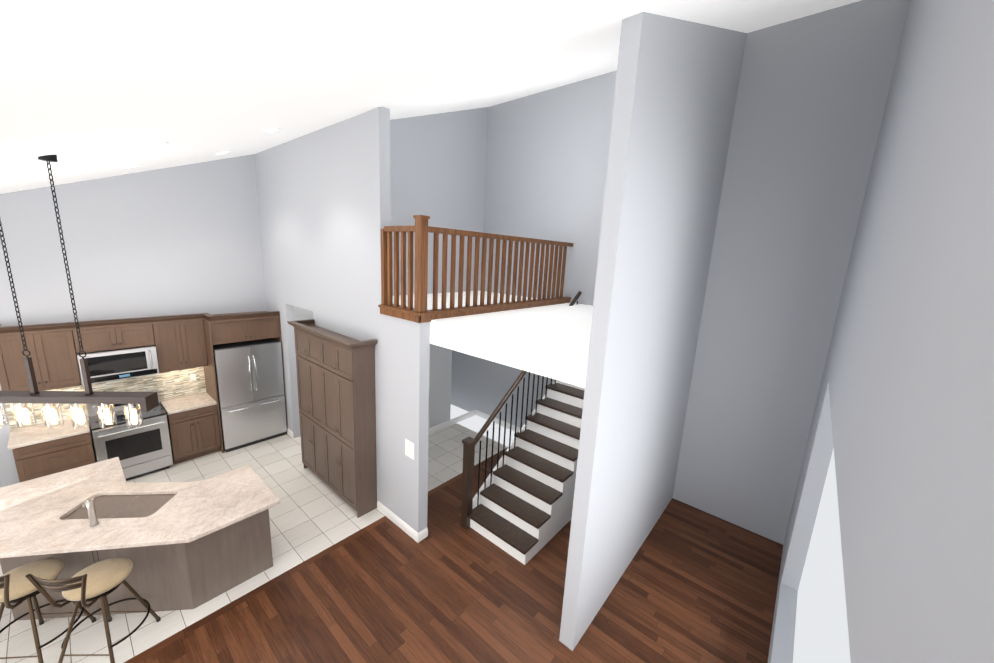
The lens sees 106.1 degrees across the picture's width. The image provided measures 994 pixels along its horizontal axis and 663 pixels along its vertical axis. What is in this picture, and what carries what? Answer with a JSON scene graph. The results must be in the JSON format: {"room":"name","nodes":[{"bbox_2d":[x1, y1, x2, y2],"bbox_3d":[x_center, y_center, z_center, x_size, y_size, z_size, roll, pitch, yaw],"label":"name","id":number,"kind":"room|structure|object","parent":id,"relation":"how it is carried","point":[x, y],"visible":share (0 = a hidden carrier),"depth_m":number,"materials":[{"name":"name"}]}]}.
{"room":"open-plan kitchen","nodes":[
{"label":"open-plan kitchen","id":0,"kind":"room"},
{"bbox_2d":[0,154,265,487],"bbox_3d":[-6.469,-0.305,4.577,0.140,5.104,6.740,12,15,39],"label":"wall","id":1,"kind":"structure","parent":0,"point":[180,240],"depth_m":5.54,"materials":[{"name":"grey paint"}]},
{"bbox_2d":[0,322,79,390],"bbox_3d":[-6.019,0.304,4.895,0.340,0.828,0.658,12,15,39],"label":"upper cabinet","id":2,"kind":"object","parent":1,"relation":"attached to","point":[52,346],"depth_m":4.81,"materials":[{"name":"brown wood"}]},
{"bbox_2d":[72,317,155,346],"bbox_3d":[-5.536,0.019,5.402,0.340,0.423,0.795,12,15,39],"label":"upper cabinet","id":3,"kind":"object","parent":1,"relation":"attached to","point":[97,333],"depth_m":5.29,"materials":[{"name":"brown wood"}]},
{"bbox_2d":[76,339,159,386],"bbox_3d":[-5.508,0.423,5.444,0.463,0.503,0.786,12,15,39],"label":"microwave","id":4,"kind":"object","parent":1,"relation":"attached to","point":[121,362],"depth_m":5.37,"materials":[{"name":"silver metal"}]},
{"bbox_2d":[152,313,207,370],"bbox_3d":[-5.087,0.132,5.973,0.340,0.828,0.611,12,15,39],"label":"upper cabinet","id":5,"kind":"object","parent":1,"relation":"attached to","point":[180,339],"depth_m":5.87,"materials":[{"name":"brown wood"}]},
{"bbox_2d":[204,311,279,346],"bbox_3d":[-4.431,-0.120,6.459,0.640,0.463,0.990,12,15,39],"label":"upper cabinet","id":6,"kind":"object","parent":1,"relation":"attached to","point":[244,327],"depth_m":6.22,"materials":[{"name":"brown wood"}]},
{"bbox_2d":[0,423,506,662],"bbox_3d":[-4.493,2.370,4.933,4.500,0.080,9.200,12,15,39],"label":"floor","id":7,"kind":"structure","parent":0,"point":[311,514],"depth_m":4.75,"materials":[{"name":"tile"}]},
{"bbox_2d":[0,558,95,662],"bbox_3d":[-3.882,2.233,3.092,0.535,0.979,0.577,2,12,-6],"label":"bar stool","id":8,"kind":"object","parent":7,"relation":"on","point":[17,587],"visible":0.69,"depth_m":3.04,"materials":[{"name":"brown metal"}]},
{"bbox_2d":[13,431,95,481],"bbox_3d":[-5.987,1.774,5.101,0.617,0.872,0.656,12,15,39],"label":"base cabinet","id":9,"kind":"object","parent":7,"relation":"on","point":[38,460],"depth_m":4.85,"materials":[{"name":"brown wood"}]},
{"bbox_2d":[8,415,91,450],"bbox_3d":[-5.967,1.331,4.993,0.637,0.039,0.686,12,15,39],"label":"countertop","id":10,"kind":"structure","parent":9,"relation":"on","point":[39,433],"depth_m":4.91,"materials":[{"name":"beige stone"}]},
{"bbox_2d":[25,557,160,662],"bbox_3d":[-3.330,2.252,3.136,0.535,0.979,0.577,2,11,-3],"label":"bar stool","id":11,"kind":"object","parent":7,"relation":"on","point":[95,582],"visible":1,"depth_m":3.04,"materials":[{"name":"brown metal"}]},
{"bbox_2d":[92,415,175,480],"bbox_3d":[-5.488,1.681,5.627,0.627,0.895,0.770,12,15,39],"label":"stove","id":12,"kind":"object","parent":7,"relation":"on","point":[144,449],"depth_m":5.45,"materials":[{"name":"silver metal"}]},
{"bbox_2d":[88,403,167,430],"bbox_3d":[-5.466,1.234,5.537,0.625,0.024,0.778,12,15,39],"label":"cooktop","id":13,"kind":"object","parent":12,"relation":"on","point":[159,410],"depth_m":5.48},
{"bbox_2d":[14,505,275,619],"bbox_3d":[-3.666,2.128,3.887,2.070,0.890,1.800,12,15,39],"label":"kitchen island","id":14,"kind":"object","parent":7,"relation":"on","point":[186,545],"depth_m":3.58,"materials":[{"name":"wood"}]},
{"bbox_2d":[0,457,279,616],"bbox_3d":[-3.715,1.688,3.702,2.156,0.040,2.104,12,15,39],"label":"island countertop","id":15,"kind":"structure","parent":14,"relation":"on","point":[81,517],"depth_m":3.53,"materials":[{"name":"beige stone"}]},
{"bbox_2d":[82,498,99,527],"bbox_3d":[-3.660,1.598,3.356,0.196,0.280,0.081,12,15,39],"label":"faucet","id":16,"kind":"object","parent":15,"relation":"on","point":[92,522],"depth_m":3.34,"materials":[{"name":"silver metal"}]},
{"bbox_2d":[168,407,219,463],"bbox_3d":[-5.054,1.602,6.181,0.617,0.872,0.609,12,15,39],"label":"base cabinet","id":17,"kind":"object","parent":7,"relation":"on","point":[195,434],"depth_m":5.98,"materials":[{"name":"brown wood"}]},
{"bbox_2d":[160,391,215,414],"bbox_3d":[-5.024,1.157,6.083,0.637,0.039,0.611,12,15,39],"label":"countertop","id":18,"kind":"structure","parent":17,"relation":"on","point":[182,402],"depth_m":6.04,"materials":[{"name":"beige stone"}]},
{"bbox_2d":[204,339,286,452],"bbox_3d":[-4.461,1.067,6.653,0.650,1.790,0.998,12,15,39],"label":"refrigerator","id":19,"kind":"object","parent":7,"relation":"on","point":[215,382],"depth_m":6.39,"materials":[{"name":"silver metal"}]},
{"bbox_2d":[294,323,341,483],"bbox_3d":[-2.635,1.116,5.583,0.828,2.300,0.304,12,15,39],"label":"tall cabinet","id":20,"kind":"object","parent":7,"relation":"on","point":[306,338],"depth_m":5.45,"materials":[{"name":"brown wood"}]},
{"bbox_2d":[319,335,376,517],"bbox_3d":[-2.006,1.253,5.061,0.828,2.300,0.304,12,15,39],"label":"tall cabinet","id":21,"kind":"object","parent":7,"relation":"on","point":[336,390],"depth_m":4.86,"materials":[{"name":"brown wood"}]},
{"bbox_2d":[255,106,429,532],"bbox_3d":[-2.538,-0.268,5.578,4.580,5.020,0.140,12,15,39],"label":"wall","id":22,"kind":"structure","parent":0,"point":[324,199],"depth_m":4.81,"materials":[{"name":"grey paint"}]},
{"bbox_2d":[287,427,293,437],"bbox_3d":[-4.060,1.844,7.127,0.820,0.120,0.016,12,15,39],"label":"baseboard","id":23,"kind":"structure","parent":22,"relation":"attached to","point":[290,433],"depth_m":6.94,"materials":[{"name":"white wood"}]},
{"bbox_2d":[377,501,427,542],"bbox_3d":[-1.253,2.439,4.889,0.896,0.120,0.156,12,15,39],"label":"baseboard","id":24,"kind":"structure","parent":22,"relation":"attached to","point":[417,537],"depth_m":4.74,"materials":[{"name":"white wood"}]},
{"bbox_2d":[405,439,413,459],"bbox_3d":[-1.039,1.401,4.449,0.157,0.211,0.008,12,15,39],"label":"switch plate","id":25,"kind":"object","parent":22,"relation":"attached to","point":[409,448],"visible":1,"depth_m":4.45,"materials":[{"name":"white plastic"}]},
{"bbox_2d":[378,297,570,322],"bbox_3d":[-0.074,-0.395,5.429,0.784,0.110,3.235,12,15,39],"label":"trim","id":26,"kind":"structure","parent":22,"relation":"attached to","point":[409,315],"depth_m":4.46,"materials":[{"name":"brown wood"}]},
{"bbox_2d":[381,215,573,312],"bbox_3d":[-0.045,-0.948,5.345,0.752,1.010,3.212,12,15,39],"label":"loft railing","id":27,"kind":"object","parent":26,"relation":"on","point":[421,228],"visible":0.98,"depth_m":4.45,"materials":[{"name":"brown wood"}]},
{"bbox_2d":[294,306,451,427],"bbox_3d":[-2.860,0.529,7.608,3.180,2.620,2.300,12,15,39],"label":"wall","id":28,"kind":"structure","parent":0,"point":[440,366],"depth_m":7.35,"materials":[{"name":"grey paint"}]},
{"bbox_2d":[428,410,475,434],"bbox_3d":[-1.471,1.975,7.125,0.016,0.120,3.030,12,15,39],"label":"baseboard","id":29,"kind":"structure","parent":28,"relation":"attached to","point":[457,420],"depth_m":7.73,"materials":[{"name":"white wood"}]},
{"bbox_2d":[0,0,860,193],"bbox_3d":[-2.523,-1.671,2.986,8.600,3.853,9.800,12,15,39],"label":"ceiling","id":30,"kind":"structure","parent":0,"point":[93,89],"depth_m":2.13,"materials":[{"name":"white paint"}]},
{"bbox_2d":[0,155,158,428],"bbox_3d":[-3.773,-0.280,3.109,1.420,2.296,0.140,2,12,-7],"label":"linear chandelier","id":31,"kind":"object","parent":30,"relation":"hanging from","point":[146,401],"visible":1,"depth_m":3.26,"materials":[{"name":"black metal"}]},
{"bbox_2d":[147,142,168,145],"bbox_3d":[-3.090,-1.709,3.404,0.170,0.066,0.161,12,15,39],"label":"recessed light","id":32,"kind":"object","parent":30,"relation":"in","point":[158,144],"visible":1,"depth_m":3.38,"materials":[{"name":"white"}]},
{"bbox_2d":[390,107,489,295],"bbox_3d":[-1.294,-2.394,6.294,0.121,3.780,3.060,12,15,39],"label":"wall","id":33,"kind":"structure","parent":0,"point":[438,161],"depth_m":6.53,"materials":[{"name":"grey paint"}]},
{"bbox_2d":[124,447,782,662],"bbox_3d":[-1.034,3.048,2.451,4.100,0.080,9.800,12,15,39],"label":"floor","id":34,"kind":"structure","parent":0,"point":[694,585],"depth_m":3.81,"materials":[{"name":"brown wood"}]},
{"bbox_2d":[461,291,584,564],"bbox_3d":[0.804,1.012,5.247,1.005,2.974,2.603,12,15,39],"label":"stair","id":35,"kind":"structure","parent":34,"relation":"on","point":[519,506],"depth_m":4.96,"materials":[{"name":"white"}]},
{"bbox_2d":[393,291,592,387],"bbox_3d":[0.180,-0.197,5.371,4.010,0.270,3.060,12,15,39],"label":"floor","id":36,"kind":"structure","parent":0,"point":[550,341],"depth_m":3.76,"materials":[{"name":"white"}]},
{"bbox_2d":[559,12,746,650],"bbox_3d":[1.784,-0.425,3.948,0.140,6.400,3.060,12,15,39],"label":"wall","id":37,"kind":"structure","parent":0,"point":[676,88],"depth_m":3.36,"materials":[{"name":"grey paint"}]},
{"bbox_2d":[451,0,909,544],"bbox_3d":[0.644,-1.093,6.957,8.600,6.400,0.140,12,15,39],"label":"wall","id":38,"kind":"structure","parent":0,"point":[810,102],"depth_m":4.73,"materials":[{"name":"grey paint"}]},
{"bbox_2d":[476,410,519,431],"bbox_3d":[1.042,2.122,7.022,4.010,0.120,0.016,12,15,39],"label":"baseboard","id":39,"kind":"structure","parent":38,"relation":"attached to","point":[478,413],"depth_m":7.87,"materials":[{"name":"white wood"}]},
{"bbox_2d":[768,0,993,662],"bbox_3d":[0.737,0.179,0.463,0.140,6.500,9.800,12,15,39],"label":"wall","id":40,"kind":"structure","parent":0,"point":[902,424],"depth_m":0.99,"materials":[{"name":"grey paint"}]}
]}

